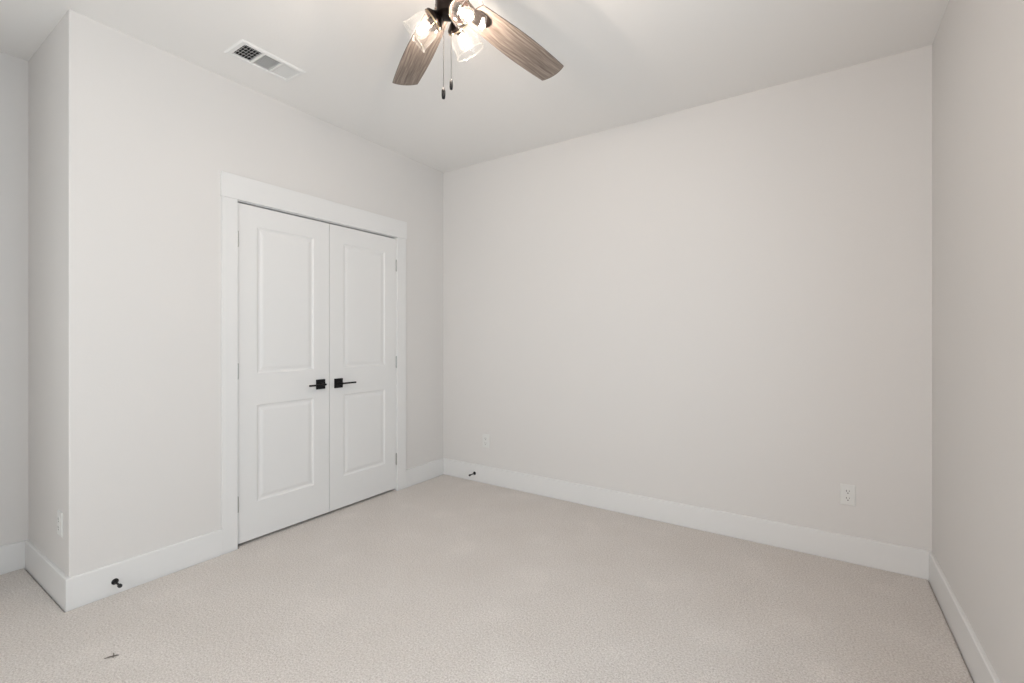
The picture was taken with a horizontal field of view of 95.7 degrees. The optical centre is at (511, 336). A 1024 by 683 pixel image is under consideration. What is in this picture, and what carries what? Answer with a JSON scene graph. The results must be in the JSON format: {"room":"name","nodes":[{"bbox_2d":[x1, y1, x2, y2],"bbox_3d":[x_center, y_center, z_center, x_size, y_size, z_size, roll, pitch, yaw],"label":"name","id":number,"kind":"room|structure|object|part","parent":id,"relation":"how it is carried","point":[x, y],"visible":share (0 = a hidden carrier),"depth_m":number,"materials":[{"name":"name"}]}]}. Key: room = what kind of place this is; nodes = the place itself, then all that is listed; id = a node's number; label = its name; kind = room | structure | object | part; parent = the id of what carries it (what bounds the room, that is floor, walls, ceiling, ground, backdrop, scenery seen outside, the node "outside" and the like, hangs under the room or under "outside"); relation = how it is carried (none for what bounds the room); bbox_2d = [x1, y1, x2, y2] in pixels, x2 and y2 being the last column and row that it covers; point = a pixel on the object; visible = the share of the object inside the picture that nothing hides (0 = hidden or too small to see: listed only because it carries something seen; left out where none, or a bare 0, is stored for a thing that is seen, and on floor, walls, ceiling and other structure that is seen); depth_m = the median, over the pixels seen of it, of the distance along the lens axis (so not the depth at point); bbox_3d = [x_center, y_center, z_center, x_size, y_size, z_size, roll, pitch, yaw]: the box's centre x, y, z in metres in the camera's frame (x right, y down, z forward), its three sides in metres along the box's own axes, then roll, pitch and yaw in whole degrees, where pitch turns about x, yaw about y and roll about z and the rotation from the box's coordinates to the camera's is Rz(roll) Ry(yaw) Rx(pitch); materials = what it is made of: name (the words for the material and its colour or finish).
{"room":"empty bedroom","nodes":[
{"label":"empty bedroom","id":0,"kind":"room"},
{"bbox_2d":[0,52,27,545],"bbox_3d":[-2.582,-0.124,2.708,0.120,2.753,4.700,0,0,34],"label":"wall","id":1,"kind":"structure","parent":0,"point":[13,70],"depth_m":2.47,"materials":[{"name":"white paint"}]},
{"bbox_2d":[0,539,27,574],"bbox_3d":[-2.909,1.177,2.096,0.014,0.152,1.018,0,0,34],"label":"baseboard","id":2,"kind":"structure","parent":1,"relation":"attached to","point":[12,556],"depth_m":2.46,"materials":[{"name":"white"}]},
{"bbox_2d":[28,20,60,569],"bbox_3d":[-2.347,-0.124,2.405,0.608,2.753,0.120,0,0,34],"label":"wall","id":3,"kind":"structure","parent":0,"point":[44,67],"depth_m":2.36,"materials":[{"name":"white paint"}]},
{"bbox_2d":[25,539,68,611],"bbox_3d":[-2.328,1.177,2.312,0.742,0.152,0.014,0,0,34],"label":"baseboard","id":4,"kind":"structure","parent":3,"relation":"attached to","point":[38,565],"depth_m":2.27,"materials":[{"name":"white"}]},
{"bbox_2d":[57,510,62,536],"bbox_3d":[-2.136,0.881,2.188,0.070,0.114,0.009,0,0,34],"label":"wall outlet","id":5,"kind":"object","parent":3,"relation":"attached to","point":[59,513],"visible":1,"depth_m":2.18,"materials":[{"name":"white plastic"}]},
{"bbox_2d":[61,9,442,576],"bbox_3d":[-1.376,-0.124,3.209,0.120,2.753,2.532,0,0,34],"label":"wall","id":6,"kind":"structure","parent":0,"point":[148,132],"depth_m":2.40,"materials":[{"name":"white paint"}]},
{"bbox_2d":[111,578,121,587],"bbox_3d":[-1.894,1.186,2.227,0.076,0.029,0.029,0,0,34],"label":"doorstop","id":7,"kind":"object","parent":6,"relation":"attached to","point":[116,580],"visible":1,"depth_m":2.24,"materials":[{"name":"black metal"}]},
{"bbox_2d":[66,529,221,611],"bbox_3d":[-1.846,1.177,2.381,0.014,0.152,0.662,0,0,34],"label":"baseboard","id":8,"kind":"structure","parent":6,"relation":"attached to","point":[94,585],"depth_m":2.33,"materials":[{"name":"white"}]},
{"bbox_2d":[238,203,328,543],"bbox_3d":[-1.443,0.215,2.983,0.093,2.018,0.620,0,0,34],"label":"door","id":9,"kind":"structure","parent":6,"relation":"in","point":[283,259],"depth_m":2.96,"materials":[{"name":"white paint"}]},
{"bbox_3d":[-1.319,0.325,3.130,0.049,0.026,0.125,0,0,34],"label":"lever","id":10,"kind":"part","parent":9,"relation":"part of","materials":[{"name":"black metal"}]},
{"bbox_3d":[-1.315,0.325,3.187,0.009,0.067,0.067,0,0,34],"label":"handle","id":11,"kind":"part","parent":9,"relation":"part of","materials":[{"name":"black metal"}]},
{"bbox_2d":[220,171,406,554],"bbox_3d":[-1.320,0.152,3.278,0.138,2.202,1.426,0,0,34],"label":"door frame","id":12,"kind":"structure","parent":6,"relation":"attached to","point":[229,206],"depth_m":2.72,"materials":[{"name":"white wood"}]},
{"bbox_2d":[329,224,396,511],"bbox_3d":[-1.099,0.215,3.501,0.093,2.018,0.617,0,0,34],"label":"door","id":13,"kind":"structure","parent":6,"relation":"in","point":[362,265],"depth_m":3.48,"materials":[{"name":"white paint"}]},
{"bbox_3d":[-1.237,0.329,3.306,0.009,0.067,0.067,0,0,34],"label":"handle","id":14,"kind":"part","parent":13,"relation":"part of","materials":[{"name":"black metal"}]},
{"bbox_3d":[-1.185,0.329,3.331,0.049,0.026,0.125,0,0,34],"label":"lever","id":15,"kind":"part","parent":13,"relation":"part of","materials":[{"name":"black metal"}]},
{"bbox_2d":[406,458,443,487],"bbox_3d":[-0.750,1.177,4.030,0.014,0.152,0.470,0,0,34],"label":"baseboard","id":16,"kind":"structure","parent":6,"relation":"attached to","point":[424,472],"depth_m":4.01,"materials":[{"name":"white wood"}]},
{"bbox_2d":[0,0,948,172],"bbox_3d":[-0.838,-1.550,1.549,4.309,0.100,4.940,0,0,34],"label":"ceiling","id":17,"kind":"structure","parent":0,"point":[625,62],"depth_m":2.43,"materials":[{"name":"white paint"}]},
{"bbox_2d":[224,39,305,81],"bbox_3d":[-1.339,-1.576,2.531,0.188,0.169,0.351,0,0,34],"label":"ceiling vent","id":18,"kind":"object","parent":17,"relation":"in","point":[242,50],"visible":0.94,"depth_m":2.53,"materials":[{"name":"white metal"}]},
{"bbox_2d":[392,0,563,98],"bbox_3d":[-0.190,-1.187,1.688,1.276,0.627,1.297,0,0,34],"label":"ceiling fan","id":19,"kind":"object","parent":17,"relation":"hanging from","point":[499,32],"visible":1,"depth_m":1.94,"materials":[{"name":"brown wood"}]},
{"bbox_3d":[-0.410,-1.247,2.044,0.136,0.006,0.555,-12,5,-26],"label":"blade","id":20,"kind":"part","parent":19,"relation":"part of","materials":[{"name":"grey wood"}]},
{"bbox_3d":[-0.251,-1.047,1.700,0.002,0.273,0.003,0,0,34],"label":"pull chain","id":21,"kind":"part","parent":19,"relation":"part of","materials":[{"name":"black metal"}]},
{"bbox_3d":[-0.251,-0.893,1.700,0.014,0.040,0.014,0,0,34],"label":"pull knob","id":22,"kind":"part","parent":19,"relation":"part of","materials":[{"name":"black metal"}]},
{"bbox_3d":[-0.223,-0.925,1.700,0.012,0.038,0.012,0,0,34],"label":"pull knob","id":23,"kind":"part","parent":19,"relation":"part of","materials":[{"name":"black metal"}]},
{"bbox_3d":[0.025,-1.247,1.992,0.136,0.006,0.555,-13,-9,39],"label":"blade","id":24,"kind":"part","parent":19,"relation":"part of","materials":[{"name":"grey wood"}]},
{"bbox_2d":[0,474,973,682],"bbox_3d":[-0.838,1.273,1.549,4.309,0.060,4.940,0,0,34],"label":"floor","id":25,"kind":"structure","parent":0,"point":[443,578],"depth_m":2.09,"materials":[{"name":"carpet"}]},
{"bbox_2d":[443,45,931,550],"bbox_3d":[0.799,-0.124,3.355,3.582,2.753,0.120,0,0,34],"label":"wall","id":26,"kind":"structure","parent":0,"point":[725,305],"depth_m":2.95,"materials":[{"name":"white paint"}]},
{"bbox_2d":[483,434,488,447],"bbox_3d":[-0.225,0.888,3.958,0.070,0.114,0.009,0,0,34],"label":"wall outlet","id":27,"kind":"object","parent":26,"relation":"attached to","point":[485,436],"visible":1,"depth_m":3.95,"materials":[{"name":"white plastic"}]},
{"bbox_2d":[444,458,929,580],"bbox_3d":[0.762,1.177,3.299,3.342,0.152,0.014,0,0,34],"label":"baseboard","id":28,"kind":"structure","parent":26,"relation":"attached to","point":[909,561],"depth_m":2.92,"materials":[{"name":"white"}]},
{"bbox_2d":[840,483,855,506],"bbox_3d":[1.863,0.877,2.571,0.070,0.114,0.009,0,0,34],"label":"wall outlet","id":29,"kind":"object","parent":26,"relation":"attached to","point":[847,492],"visible":1,"depth_m":2.57,"materials":[{"name":"white plastic"}]},
{"bbox_2d":[844,489,851,494],"bbox_3d":[1.862,0.857,2.569,0.035,0.029,0.003,0,0,34],"label":"receptacle","id":30,"kind":"object","parent":29,"relation":"attached to","point":[846,491],"depth_m":2.57,"materials":[{"name":"grey plastic"}]},
{"bbox_2d":[844,496,851,501],"bbox_3d":[1.862,0.896,2.569,0.035,0.029,0.003,0,0,34],"label":"receptacle","id":31,"kind":"object","parent":29,"relation":"attached to","point":[846,498],"depth_m":2.57,"materials":[{"name":"grey plastic"}]},
{"bbox_2d":[932,0,1023,682],"bbox_3d":[0.907,-0.124,0.390,0.120,2.753,4.700,0,0,34],"label":"wall","id":32,"kind":"structure","parent":0,"point":[978,45],"depth_m":1.66,"materials":[{"name":"white paint"}]},
{"bbox_2d":[929,551,1000,682],"bbox_3d":[0.851,1.177,0.427,0.014,0.152,4.700,0,0,34],"label":"baseboard","id":33,"kind":"structure","parent":32,"relation":"attached to","point":[977,662],"depth_m":1.84,"materials":[{"name":"white"}]}
]}

